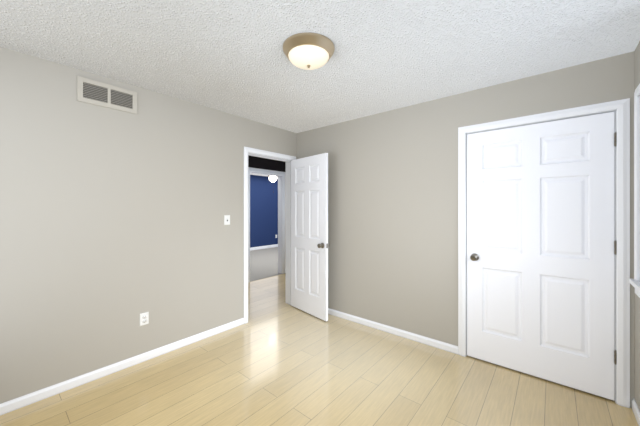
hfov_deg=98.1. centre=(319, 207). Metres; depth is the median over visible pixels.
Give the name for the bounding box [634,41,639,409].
wall
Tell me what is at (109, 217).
wall
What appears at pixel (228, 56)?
ceiling
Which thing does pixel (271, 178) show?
chandelier
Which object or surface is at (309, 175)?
bedroom door
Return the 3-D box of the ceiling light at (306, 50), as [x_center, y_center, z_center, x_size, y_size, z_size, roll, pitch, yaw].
[-0.076,-1.004,1.864,0.349,0.131,0.349,0,0,40]
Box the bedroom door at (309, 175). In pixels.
[291,153,329,320]
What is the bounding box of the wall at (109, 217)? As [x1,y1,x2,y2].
[0,47,296,403]
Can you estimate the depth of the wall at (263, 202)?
9.30 m
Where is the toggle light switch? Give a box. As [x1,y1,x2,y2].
[224,215,229,224]
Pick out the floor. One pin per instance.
(288, 365)
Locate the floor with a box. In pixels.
[0,274,637,425]
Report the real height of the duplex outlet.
0.108 m
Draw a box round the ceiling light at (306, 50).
[283,32,334,69]
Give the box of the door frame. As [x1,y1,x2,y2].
[248,168,284,281]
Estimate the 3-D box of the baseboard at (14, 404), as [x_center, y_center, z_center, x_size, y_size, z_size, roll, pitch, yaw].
[-0.096,1.334,1.737,3.232,0.072,3.120,0,0,40]
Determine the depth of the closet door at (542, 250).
2.20 m
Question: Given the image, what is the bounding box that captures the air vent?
[77,76,136,113]
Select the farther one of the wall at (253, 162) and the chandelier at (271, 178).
the chandelier at (271, 178)
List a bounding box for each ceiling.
[0,0,639,132]
[250,173,277,177]
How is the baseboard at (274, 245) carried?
attached to the wall at (263, 202)
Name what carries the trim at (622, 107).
attached to the wall at (393, 174)
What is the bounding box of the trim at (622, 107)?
[458,98,629,407]
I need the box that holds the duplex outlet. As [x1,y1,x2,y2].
[140,312,148,325]
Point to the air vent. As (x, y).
(89, 91)
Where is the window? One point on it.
(635, 282)
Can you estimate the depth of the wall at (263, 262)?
6.83 m
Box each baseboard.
[0,308,639,425]
[250,244,277,250]
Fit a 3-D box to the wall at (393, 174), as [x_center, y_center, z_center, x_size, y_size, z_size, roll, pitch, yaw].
[1.006,0.150,2.941,3.372,2.440,0.140,0,0,40]
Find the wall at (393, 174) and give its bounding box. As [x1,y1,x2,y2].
[297,51,633,407]
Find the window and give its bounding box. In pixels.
[629,84,639,297]
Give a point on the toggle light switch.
(226, 217)
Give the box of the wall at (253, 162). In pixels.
[248,155,284,171]
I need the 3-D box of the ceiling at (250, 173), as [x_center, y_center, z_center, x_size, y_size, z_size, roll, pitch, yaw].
[-1.487,-1.110,7.525,3.100,0.080,5.600,0,0,40]
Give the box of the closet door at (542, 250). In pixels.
[467,111,616,400]
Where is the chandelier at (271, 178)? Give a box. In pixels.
[268,175,276,192]
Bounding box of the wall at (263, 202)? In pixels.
[250,175,277,247]

